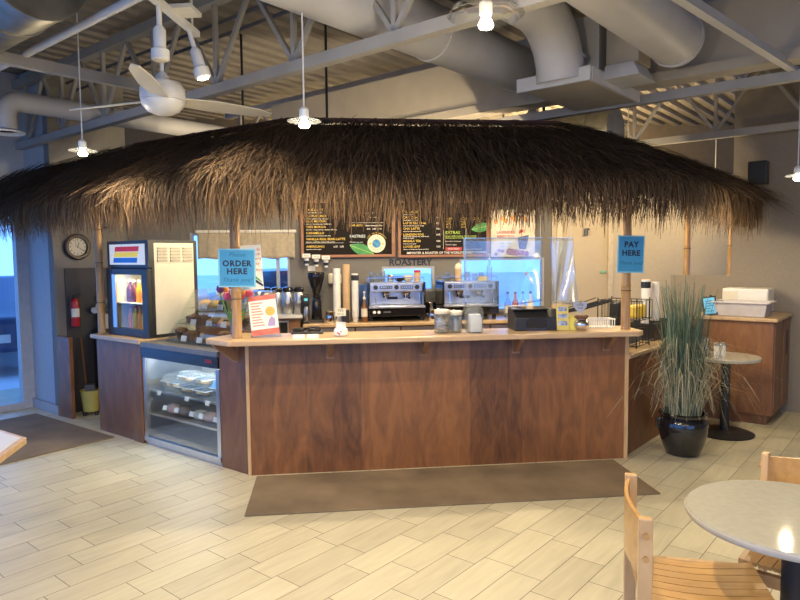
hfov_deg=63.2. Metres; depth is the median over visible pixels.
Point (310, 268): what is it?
note
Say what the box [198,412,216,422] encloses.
sandwich
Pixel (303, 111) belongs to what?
socket
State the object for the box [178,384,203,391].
food box
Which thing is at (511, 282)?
ground
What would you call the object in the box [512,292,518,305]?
syrup bottle
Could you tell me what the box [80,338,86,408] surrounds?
broom
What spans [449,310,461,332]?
jar
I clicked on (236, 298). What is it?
bamboo post
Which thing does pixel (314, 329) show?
tray
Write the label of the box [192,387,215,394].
food box
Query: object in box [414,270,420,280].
spice jar
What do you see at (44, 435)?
floor mat
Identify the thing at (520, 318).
register
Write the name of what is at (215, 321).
croissant
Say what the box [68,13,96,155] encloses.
pendant lamp
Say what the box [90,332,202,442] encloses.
counter
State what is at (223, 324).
price tag
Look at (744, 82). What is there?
ceiling beam
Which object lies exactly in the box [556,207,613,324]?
door
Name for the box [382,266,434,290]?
window
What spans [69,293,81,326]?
fire extinguisher
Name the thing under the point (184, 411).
sandwich
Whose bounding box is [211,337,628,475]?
counter
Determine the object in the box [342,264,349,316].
cup stack
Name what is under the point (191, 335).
brownie
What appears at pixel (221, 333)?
muffin
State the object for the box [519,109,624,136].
air duct
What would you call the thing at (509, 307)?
tray
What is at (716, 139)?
ceiling lamp
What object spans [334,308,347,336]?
jar
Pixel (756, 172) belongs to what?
grille
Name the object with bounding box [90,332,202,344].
countertop
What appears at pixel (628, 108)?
ceiling lamp
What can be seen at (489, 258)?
pump bottle
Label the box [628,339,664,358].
countertop
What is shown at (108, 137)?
wall
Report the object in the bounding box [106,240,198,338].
fridge
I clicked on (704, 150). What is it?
wall
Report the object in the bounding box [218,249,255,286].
paper sign
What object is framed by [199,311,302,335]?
counter
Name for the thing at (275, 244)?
roller shade
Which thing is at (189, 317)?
brownie
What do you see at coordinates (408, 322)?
countertop
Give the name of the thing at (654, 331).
basket
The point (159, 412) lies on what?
wire shelf
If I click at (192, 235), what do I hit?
window
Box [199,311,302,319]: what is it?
countertop
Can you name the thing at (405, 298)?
espresso machine
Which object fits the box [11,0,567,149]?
roof truss
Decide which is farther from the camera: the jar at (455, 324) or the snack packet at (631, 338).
the snack packet at (631, 338)
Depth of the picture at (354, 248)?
7.56 m
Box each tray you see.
[291,326,322,334]
[291,330,322,334]
[310,318,323,322]
[369,304,424,308]
[443,303,498,306]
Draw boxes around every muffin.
[175,327,187,338]
[218,331,230,335]
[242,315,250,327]
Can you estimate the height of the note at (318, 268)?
0.080 m
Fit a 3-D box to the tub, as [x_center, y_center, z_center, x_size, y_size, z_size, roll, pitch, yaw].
[3.362,0.080,6.361,0.510,0.142,0.360,3,5,40]
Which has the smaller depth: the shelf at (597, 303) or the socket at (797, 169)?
the socket at (797, 169)
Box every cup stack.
[332,268,340,321]
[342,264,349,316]
[351,273,358,321]
[640,280,650,322]
[650,282,659,320]
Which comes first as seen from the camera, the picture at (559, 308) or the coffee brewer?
the picture at (559, 308)
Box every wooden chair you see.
[623,472,773,599]
[738,451,799,590]
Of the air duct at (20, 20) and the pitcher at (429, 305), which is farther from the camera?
the pitcher at (429, 305)
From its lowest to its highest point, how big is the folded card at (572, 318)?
0.114 m
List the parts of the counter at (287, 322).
dark door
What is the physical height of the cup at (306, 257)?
0.135 m
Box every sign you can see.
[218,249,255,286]
[248,294,279,336]
[617,235,644,272]
[702,296,717,314]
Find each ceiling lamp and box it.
[627,108,628,138]
[715,139,716,167]
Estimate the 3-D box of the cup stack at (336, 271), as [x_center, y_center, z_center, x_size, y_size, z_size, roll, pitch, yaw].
[-0.694,-0.054,7.151,0.086,0.594,0.088,-3,5,-30]
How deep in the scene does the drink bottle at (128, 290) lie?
6.17 m
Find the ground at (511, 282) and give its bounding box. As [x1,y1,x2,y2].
[0,272,539,390]
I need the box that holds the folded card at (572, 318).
[569,315,575,329]
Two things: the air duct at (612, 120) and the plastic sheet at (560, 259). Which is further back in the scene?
the air duct at (612, 120)
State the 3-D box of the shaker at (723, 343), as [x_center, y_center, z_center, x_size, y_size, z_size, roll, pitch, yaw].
[2.875,0.443,5.787,0.050,0.131,0.049,-1,4,0]
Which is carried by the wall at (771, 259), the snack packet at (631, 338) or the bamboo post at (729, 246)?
the bamboo post at (729, 246)
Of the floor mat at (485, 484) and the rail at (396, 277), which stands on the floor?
the floor mat at (485, 484)
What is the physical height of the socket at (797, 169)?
0.062 m
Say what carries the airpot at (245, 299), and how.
on the counter at (287, 322)
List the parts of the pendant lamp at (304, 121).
cord, lamp shade, bulb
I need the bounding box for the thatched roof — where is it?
[0,24,793,250]
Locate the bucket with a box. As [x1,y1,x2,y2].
[80,383,98,415]
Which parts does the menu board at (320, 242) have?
globe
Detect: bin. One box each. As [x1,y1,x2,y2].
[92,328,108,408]
[342,310,349,322]
[722,287,773,311]
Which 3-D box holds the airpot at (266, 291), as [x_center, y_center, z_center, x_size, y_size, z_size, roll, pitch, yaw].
[-1.468,0.009,7.105,0.120,0.300,0.144,-1,4,-6]
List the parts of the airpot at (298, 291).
pump lid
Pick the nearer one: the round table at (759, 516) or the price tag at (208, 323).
the round table at (759, 516)
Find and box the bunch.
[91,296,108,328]
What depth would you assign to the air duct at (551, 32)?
4.34 m
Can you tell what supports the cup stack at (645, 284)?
in the basket at (654, 331)
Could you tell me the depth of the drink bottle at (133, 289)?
6.12 m
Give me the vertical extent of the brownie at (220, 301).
0.081 m
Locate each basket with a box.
[587,317,615,327]
[630,318,670,340]
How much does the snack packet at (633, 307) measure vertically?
0.110 m
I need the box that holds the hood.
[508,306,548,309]
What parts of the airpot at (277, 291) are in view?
pump lid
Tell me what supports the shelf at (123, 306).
attached to the fridge
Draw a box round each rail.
[366,276,423,282]
[436,275,496,281]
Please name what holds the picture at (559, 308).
on the holder
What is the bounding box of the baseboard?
[33,398,58,414]
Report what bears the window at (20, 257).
in the wall at (11, 160)
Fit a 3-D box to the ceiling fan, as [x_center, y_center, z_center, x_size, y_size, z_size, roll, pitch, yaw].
[-1.567,-1.696,3.964,1.316,1.072,1.252,-1,4,0]
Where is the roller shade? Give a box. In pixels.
[195,230,295,259]
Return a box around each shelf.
[118,301,141,328]
[155,403,216,428]
[568,297,611,312]
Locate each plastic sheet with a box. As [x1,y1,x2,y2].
[463,215,542,306]
[550,236,575,304]
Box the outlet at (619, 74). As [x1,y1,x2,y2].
[603,61,655,88]
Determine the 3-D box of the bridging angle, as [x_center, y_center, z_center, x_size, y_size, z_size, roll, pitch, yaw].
[-2.971,-1.495,3.591,0.061,0.070,3.900,3,5,40]
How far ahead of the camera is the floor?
3.83 m
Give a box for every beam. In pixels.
[225,0,799,126]
[671,0,799,71]
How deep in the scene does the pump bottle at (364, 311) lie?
7.09 m
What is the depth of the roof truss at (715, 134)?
6.71 m
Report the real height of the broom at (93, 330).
0.880 m
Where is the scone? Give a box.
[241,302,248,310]
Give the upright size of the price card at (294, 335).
0.028 m
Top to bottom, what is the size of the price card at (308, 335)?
0.028 m
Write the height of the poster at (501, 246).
0.560 m
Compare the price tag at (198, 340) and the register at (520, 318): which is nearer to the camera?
the register at (520, 318)
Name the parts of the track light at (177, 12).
spot glass, spot glass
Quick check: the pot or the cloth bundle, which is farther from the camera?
the cloth bundle
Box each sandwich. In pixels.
[162,404,181,413]
[174,406,193,416]
[189,410,206,420]
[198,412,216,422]
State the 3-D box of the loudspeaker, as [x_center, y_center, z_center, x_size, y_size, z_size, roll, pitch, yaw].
[3.650,-1.286,6.604,0.170,0.230,0.236,3,5,40]
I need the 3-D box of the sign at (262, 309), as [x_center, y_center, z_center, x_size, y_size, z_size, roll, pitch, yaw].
[-1.007,0.113,4.806,0.251,0.316,0.140,-1,4,-10]
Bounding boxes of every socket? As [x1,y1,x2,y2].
[78,139,86,147]
[299,106,308,116]
[479,0,491,16]
[794,166,799,172]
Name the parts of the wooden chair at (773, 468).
rail, leg, rail, backrest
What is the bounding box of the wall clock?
[64,234,90,259]
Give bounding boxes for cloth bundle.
[402,275,413,280]
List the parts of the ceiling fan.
blade, blade, lamp shade, blade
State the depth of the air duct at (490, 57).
4.29 m
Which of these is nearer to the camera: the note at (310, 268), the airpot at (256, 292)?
the airpot at (256, 292)
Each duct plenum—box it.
[517,16,655,110]
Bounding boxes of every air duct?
[0,0,85,54]
[0,91,230,135]
[260,0,535,91]
[464,0,585,83]
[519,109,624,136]
[565,0,704,67]
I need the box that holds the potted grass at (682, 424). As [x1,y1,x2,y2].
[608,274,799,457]
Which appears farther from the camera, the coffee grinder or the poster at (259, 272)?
the coffee grinder
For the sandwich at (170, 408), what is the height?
0.096 m
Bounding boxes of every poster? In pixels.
[240,245,263,290]
[491,210,534,256]
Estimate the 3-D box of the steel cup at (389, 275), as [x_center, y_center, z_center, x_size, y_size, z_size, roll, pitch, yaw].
[-0.106,-0.245,7.264,0.072,0.080,0.070,-1,4,-6]
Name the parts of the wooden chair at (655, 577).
leg, backrest, leg, rail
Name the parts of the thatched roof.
hanger rod, hanger rod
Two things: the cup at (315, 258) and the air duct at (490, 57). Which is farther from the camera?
the cup at (315, 258)
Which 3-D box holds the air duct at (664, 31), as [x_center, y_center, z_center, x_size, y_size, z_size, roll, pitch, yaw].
[1.293,-1.717,3.722,0.366,0.366,1.870,3,5,40]
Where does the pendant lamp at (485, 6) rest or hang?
hanging from the ceiling
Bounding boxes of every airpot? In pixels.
[243,290,252,312]
[253,289,260,296]
[260,287,270,295]
[271,287,281,314]
[282,287,292,313]
[293,286,303,313]
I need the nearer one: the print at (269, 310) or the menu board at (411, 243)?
the print at (269, 310)
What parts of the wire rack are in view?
wire frame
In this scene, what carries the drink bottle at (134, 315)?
in the fridge
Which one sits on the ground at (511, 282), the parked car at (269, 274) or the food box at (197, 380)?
the parked car at (269, 274)
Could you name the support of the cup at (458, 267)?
on the espresso machine at (449, 295)
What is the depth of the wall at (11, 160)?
6.95 m
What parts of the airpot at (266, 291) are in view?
pump lid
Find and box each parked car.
[0,275,17,352]
[198,267,287,306]
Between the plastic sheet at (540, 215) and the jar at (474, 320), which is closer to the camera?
the jar at (474, 320)
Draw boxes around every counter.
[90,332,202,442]
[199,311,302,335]
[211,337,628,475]
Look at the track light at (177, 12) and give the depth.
3.66 m
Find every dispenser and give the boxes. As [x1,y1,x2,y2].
[328,273,340,283]
[609,301,620,325]
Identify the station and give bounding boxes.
[627,339,668,453]
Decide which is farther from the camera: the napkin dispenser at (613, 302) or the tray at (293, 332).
the napkin dispenser at (613, 302)
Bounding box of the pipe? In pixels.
[0,0,142,70]
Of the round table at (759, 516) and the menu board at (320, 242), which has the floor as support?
the round table at (759, 516)
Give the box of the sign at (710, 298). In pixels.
[702,296,717,314]
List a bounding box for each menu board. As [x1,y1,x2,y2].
[301,200,394,257]
[398,200,490,257]
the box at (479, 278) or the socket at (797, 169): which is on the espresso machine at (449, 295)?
the box at (479, 278)
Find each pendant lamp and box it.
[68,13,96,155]
[287,13,320,127]
[478,0,492,29]
[784,105,799,180]
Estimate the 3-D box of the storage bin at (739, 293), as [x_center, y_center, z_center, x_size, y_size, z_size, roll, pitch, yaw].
[3.573,0.002,6.675,0.420,0.250,0.310,3,5,40]
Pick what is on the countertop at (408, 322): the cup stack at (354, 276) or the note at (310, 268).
the cup stack at (354, 276)
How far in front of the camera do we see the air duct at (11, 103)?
5.78 m
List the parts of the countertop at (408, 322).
drawer, drawer, drawer, drawer, drawer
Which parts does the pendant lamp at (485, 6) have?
bulb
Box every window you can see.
[0,217,34,412]
[190,233,289,310]
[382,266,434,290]
[459,257,543,310]
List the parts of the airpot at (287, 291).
pump lid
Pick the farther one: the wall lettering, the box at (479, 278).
the wall lettering
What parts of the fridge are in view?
door handle, door, panel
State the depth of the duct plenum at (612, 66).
4.64 m
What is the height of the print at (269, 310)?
0.066 m
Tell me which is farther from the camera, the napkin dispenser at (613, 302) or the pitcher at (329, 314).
the pitcher at (329, 314)
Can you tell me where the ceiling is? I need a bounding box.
[1,0,735,125]
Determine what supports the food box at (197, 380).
on the food box at (196, 390)
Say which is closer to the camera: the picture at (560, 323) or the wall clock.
the picture at (560, 323)
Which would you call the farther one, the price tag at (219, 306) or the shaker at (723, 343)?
the shaker at (723, 343)
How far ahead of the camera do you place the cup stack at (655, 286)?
6.24 m
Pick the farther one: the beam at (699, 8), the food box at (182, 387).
the food box at (182, 387)
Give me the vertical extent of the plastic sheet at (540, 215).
0.915 m
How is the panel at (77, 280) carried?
attached to the wall at (108, 137)
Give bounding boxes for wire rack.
[568,296,651,348]
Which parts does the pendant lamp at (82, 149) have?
cord, lamp shade, bulb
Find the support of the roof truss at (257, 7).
attached to the roof truss at (397, 36)
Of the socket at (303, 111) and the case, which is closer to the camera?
the socket at (303, 111)
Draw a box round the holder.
[556,305,568,329]
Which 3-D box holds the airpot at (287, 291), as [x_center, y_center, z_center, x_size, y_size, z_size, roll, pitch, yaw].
[-1.229,0.004,7.132,0.120,0.300,0.144,-1,4,-6]
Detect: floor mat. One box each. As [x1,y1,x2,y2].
[0,413,113,464]
[244,459,659,516]
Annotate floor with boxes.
[0,388,799,599]
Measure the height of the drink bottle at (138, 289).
0.210 m
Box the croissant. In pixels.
[207,318,222,324]
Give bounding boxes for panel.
[56,336,75,418]
[64,267,110,411]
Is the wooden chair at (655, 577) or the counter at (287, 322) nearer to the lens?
the wooden chair at (655, 577)
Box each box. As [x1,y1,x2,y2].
[160,376,201,387]
[177,373,203,380]
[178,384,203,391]
[192,376,215,383]
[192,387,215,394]
[209,379,215,388]
[358,284,365,318]
[477,276,486,280]
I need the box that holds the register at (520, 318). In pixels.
[508,306,556,330]
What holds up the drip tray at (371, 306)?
on the espresso machine at (405, 298)
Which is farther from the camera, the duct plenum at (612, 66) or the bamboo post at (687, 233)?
the bamboo post at (687, 233)
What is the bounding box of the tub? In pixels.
[711,299,776,317]
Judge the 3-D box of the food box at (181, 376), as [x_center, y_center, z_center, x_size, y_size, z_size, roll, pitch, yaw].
[-1.804,0.659,5.599,0.178,0.092,0.148,2,5,37]
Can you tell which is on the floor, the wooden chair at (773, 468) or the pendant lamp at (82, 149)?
the wooden chair at (773, 468)
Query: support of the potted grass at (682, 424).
on the floor
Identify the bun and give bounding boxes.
[199,299,210,307]
[208,300,218,308]
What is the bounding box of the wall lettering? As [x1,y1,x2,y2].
[389,259,431,265]
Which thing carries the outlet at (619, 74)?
attached to the duct plenum at (612, 66)
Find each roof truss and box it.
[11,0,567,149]
[65,2,289,91]
[472,70,798,145]
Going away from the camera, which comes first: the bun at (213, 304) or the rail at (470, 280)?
the bun at (213, 304)
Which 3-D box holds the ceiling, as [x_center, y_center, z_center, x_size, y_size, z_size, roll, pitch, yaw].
[2.328,-2.320,4.267,18.025,0.045,16.201,3,5,40]
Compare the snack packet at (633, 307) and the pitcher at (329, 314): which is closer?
the snack packet at (633, 307)
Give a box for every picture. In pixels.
[350,244,373,253]
[471,223,490,231]
[518,235,528,248]
[558,307,566,310]
[558,314,566,317]
[558,321,566,325]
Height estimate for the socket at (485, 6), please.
0.062 m
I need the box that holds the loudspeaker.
[747,160,769,184]
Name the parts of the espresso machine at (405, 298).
panel, panel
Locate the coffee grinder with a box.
[308,272,323,322]
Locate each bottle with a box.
[126,280,131,301]
[127,306,132,327]
[131,280,136,301]
[132,306,137,327]
[136,280,141,302]
[137,306,142,328]
[361,291,367,321]
[487,254,491,279]
[504,292,510,316]
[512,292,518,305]
[527,291,533,305]
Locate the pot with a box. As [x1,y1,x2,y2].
[655,407,708,457]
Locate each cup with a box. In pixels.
[302,254,309,265]
[312,255,319,265]
[322,256,329,266]
[387,274,393,281]
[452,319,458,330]
[455,263,461,280]
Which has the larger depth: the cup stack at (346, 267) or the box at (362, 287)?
the box at (362, 287)
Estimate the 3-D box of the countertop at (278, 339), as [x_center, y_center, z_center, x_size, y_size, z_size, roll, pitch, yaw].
[0.207,0.266,4.977,3.273,0.040,0.524,-1,4,-6]
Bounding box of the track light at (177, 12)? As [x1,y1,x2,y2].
[149,0,210,80]
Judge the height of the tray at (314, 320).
0.029 m
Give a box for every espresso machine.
[365,276,425,321]
[435,275,498,319]
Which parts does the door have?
handle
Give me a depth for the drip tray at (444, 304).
7.23 m
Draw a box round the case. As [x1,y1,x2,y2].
[139,334,221,465]
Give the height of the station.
0.838 m
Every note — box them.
[308,266,315,270]
[315,265,321,271]
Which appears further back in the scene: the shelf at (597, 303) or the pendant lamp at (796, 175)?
the shelf at (597, 303)
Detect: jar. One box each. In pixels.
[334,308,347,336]
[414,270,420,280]
[434,309,449,333]
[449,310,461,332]
[468,314,481,331]
[573,302,589,330]
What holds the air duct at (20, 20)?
attached to the bridging angle
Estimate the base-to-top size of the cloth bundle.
0.075 m
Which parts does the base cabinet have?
door, slot handle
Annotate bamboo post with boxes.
[93,213,105,333]
[229,196,242,338]
[620,188,631,329]
[683,207,691,274]
[726,224,731,275]
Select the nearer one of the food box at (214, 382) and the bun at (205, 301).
the food box at (214, 382)
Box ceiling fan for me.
[69,63,271,116]
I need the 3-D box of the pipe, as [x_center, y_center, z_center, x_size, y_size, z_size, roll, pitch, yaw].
[-2.572,-1.601,4.333,4.400,0.048,0.050,3,5,40]
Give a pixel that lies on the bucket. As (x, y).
(90, 394)
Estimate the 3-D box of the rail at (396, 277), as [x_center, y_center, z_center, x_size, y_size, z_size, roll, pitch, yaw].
[-0.066,-0.251,7.400,0.671,0.087,0.504,-1,4,0]
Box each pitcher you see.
[326,311,336,322]
[424,302,437,318]
[428,309,434,320]
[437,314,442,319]
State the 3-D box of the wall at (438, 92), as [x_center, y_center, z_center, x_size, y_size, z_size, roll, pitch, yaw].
[3.188,-1.804,3.826,12.100,0.500,0.202,3,5,40]
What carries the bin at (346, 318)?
on the countertop at (408, 322)
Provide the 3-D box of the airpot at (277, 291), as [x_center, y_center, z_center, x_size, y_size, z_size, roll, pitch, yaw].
[-1.348,0.006,7.119,0.120,0.300,0.144,-1,4,-6]
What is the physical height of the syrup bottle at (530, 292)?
0.295 m
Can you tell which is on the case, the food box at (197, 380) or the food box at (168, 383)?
the food box at (168, 383)
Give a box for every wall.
[0,71,23,179]
[19,70,55,404]
[41,75,125,405]
[124,118,734,173]
[126,192,727,329]
[271,0,799,125]
[670,68,799,412]
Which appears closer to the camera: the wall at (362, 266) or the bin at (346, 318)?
the bin at (346, 318)
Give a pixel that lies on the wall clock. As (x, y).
(81, 250)
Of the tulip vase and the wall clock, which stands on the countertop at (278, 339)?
the tulip vase
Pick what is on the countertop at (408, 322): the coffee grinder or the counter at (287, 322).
the coffee grinder
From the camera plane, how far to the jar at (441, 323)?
4.90 m
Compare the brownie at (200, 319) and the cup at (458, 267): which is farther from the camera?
the cup at (458, 267)
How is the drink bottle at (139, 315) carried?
in the fridge
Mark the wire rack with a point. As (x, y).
(601, 302)
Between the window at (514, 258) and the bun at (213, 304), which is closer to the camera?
the bun at (213, 304)
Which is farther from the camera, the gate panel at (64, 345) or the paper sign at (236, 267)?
the gate panel at (64, 345)
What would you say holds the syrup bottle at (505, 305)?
on the countertop at (408, 322)
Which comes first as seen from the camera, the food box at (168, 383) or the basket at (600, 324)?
the basket at (600, 324)
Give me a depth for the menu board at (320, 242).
7.54 m
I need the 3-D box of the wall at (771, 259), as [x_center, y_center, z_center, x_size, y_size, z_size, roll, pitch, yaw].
[5.841,-0.577,5.102,7.120,3.620,0.140,3,5,40]
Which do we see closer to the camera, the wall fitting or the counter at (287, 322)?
the counter at (287, 322)
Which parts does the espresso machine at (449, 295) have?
panel, panel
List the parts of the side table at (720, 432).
plate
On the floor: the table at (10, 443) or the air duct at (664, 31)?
the table at (10, 443)
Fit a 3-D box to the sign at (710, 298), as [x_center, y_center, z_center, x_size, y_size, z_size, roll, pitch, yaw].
[3.071,0.057,6.447,0.155,0.204,0.106,1,4,25]
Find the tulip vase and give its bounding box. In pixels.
[216,286,252,335]
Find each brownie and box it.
[183,330,200,340]
[186,313,197,322]
[192,314,211,324]
[218,300,230,309]
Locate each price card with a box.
[293,334,304,338]
[307,334,318,337]
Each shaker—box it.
[713,342,719,356]
[720,342,725,356]
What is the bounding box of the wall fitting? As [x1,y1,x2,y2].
[583,228,589,235]
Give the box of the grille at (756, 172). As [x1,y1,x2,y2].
[748,161,765,182]
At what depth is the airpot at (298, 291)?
7.11 m
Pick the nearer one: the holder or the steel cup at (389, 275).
the holder
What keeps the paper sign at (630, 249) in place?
attached to the bamboo post at (625, 277)
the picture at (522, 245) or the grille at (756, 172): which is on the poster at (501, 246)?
the picture at (522, 245)
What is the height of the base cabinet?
1.020 m
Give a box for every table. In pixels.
[0,430,26,462]
[684,480,799,599]
[704,351,761,440]
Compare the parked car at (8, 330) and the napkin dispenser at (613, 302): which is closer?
the napkin dispenser at (613, 302)
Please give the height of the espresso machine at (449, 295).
0.484 m
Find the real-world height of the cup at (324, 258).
0.135 m
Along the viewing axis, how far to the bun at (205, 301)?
5.78 m
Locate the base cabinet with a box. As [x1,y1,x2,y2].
[694,312,792,424]
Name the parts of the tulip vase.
stem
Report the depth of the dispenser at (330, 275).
7.47 m
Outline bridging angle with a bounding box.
[0,52,139,91]
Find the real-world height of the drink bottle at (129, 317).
0.210 m
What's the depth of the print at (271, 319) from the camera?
4.80 m
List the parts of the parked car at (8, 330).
number plate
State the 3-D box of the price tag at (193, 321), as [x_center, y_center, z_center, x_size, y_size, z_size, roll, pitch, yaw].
[-1.793,0.191,5.636,0.075,0.045,0.012,3,5,37]
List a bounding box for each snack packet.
[630,304,645,317]
[630,336,640,343]
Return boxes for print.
[265,306,274,315]
[268,316,274,325]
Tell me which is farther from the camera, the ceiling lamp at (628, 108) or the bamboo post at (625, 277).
the ceiling lamp at (628, 108)
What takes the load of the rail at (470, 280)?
on the espresso machine at (449, 295)
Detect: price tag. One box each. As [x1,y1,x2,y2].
[190,319,195,324]
[196,337,201,342]
[206,320,211,325]
[217,304,222,309]
[220,322,226,327]
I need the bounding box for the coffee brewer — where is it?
[302,294,309,323]
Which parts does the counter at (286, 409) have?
panel, corner trim, corner trim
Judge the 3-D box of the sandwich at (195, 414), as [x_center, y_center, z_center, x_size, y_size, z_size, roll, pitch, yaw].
[-1.686,0.971,5.507,0.184,0.096,0.134,2,5,37]
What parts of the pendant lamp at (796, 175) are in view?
lamp shade, bulb, cord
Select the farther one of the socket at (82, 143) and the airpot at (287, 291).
the airpot at (287, 291)
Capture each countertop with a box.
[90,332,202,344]
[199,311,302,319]
[206,326,642,346]
[303,314,569,331]
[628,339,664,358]
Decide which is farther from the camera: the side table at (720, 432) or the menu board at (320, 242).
the menu board at (320, 242)
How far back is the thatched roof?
4.66 m

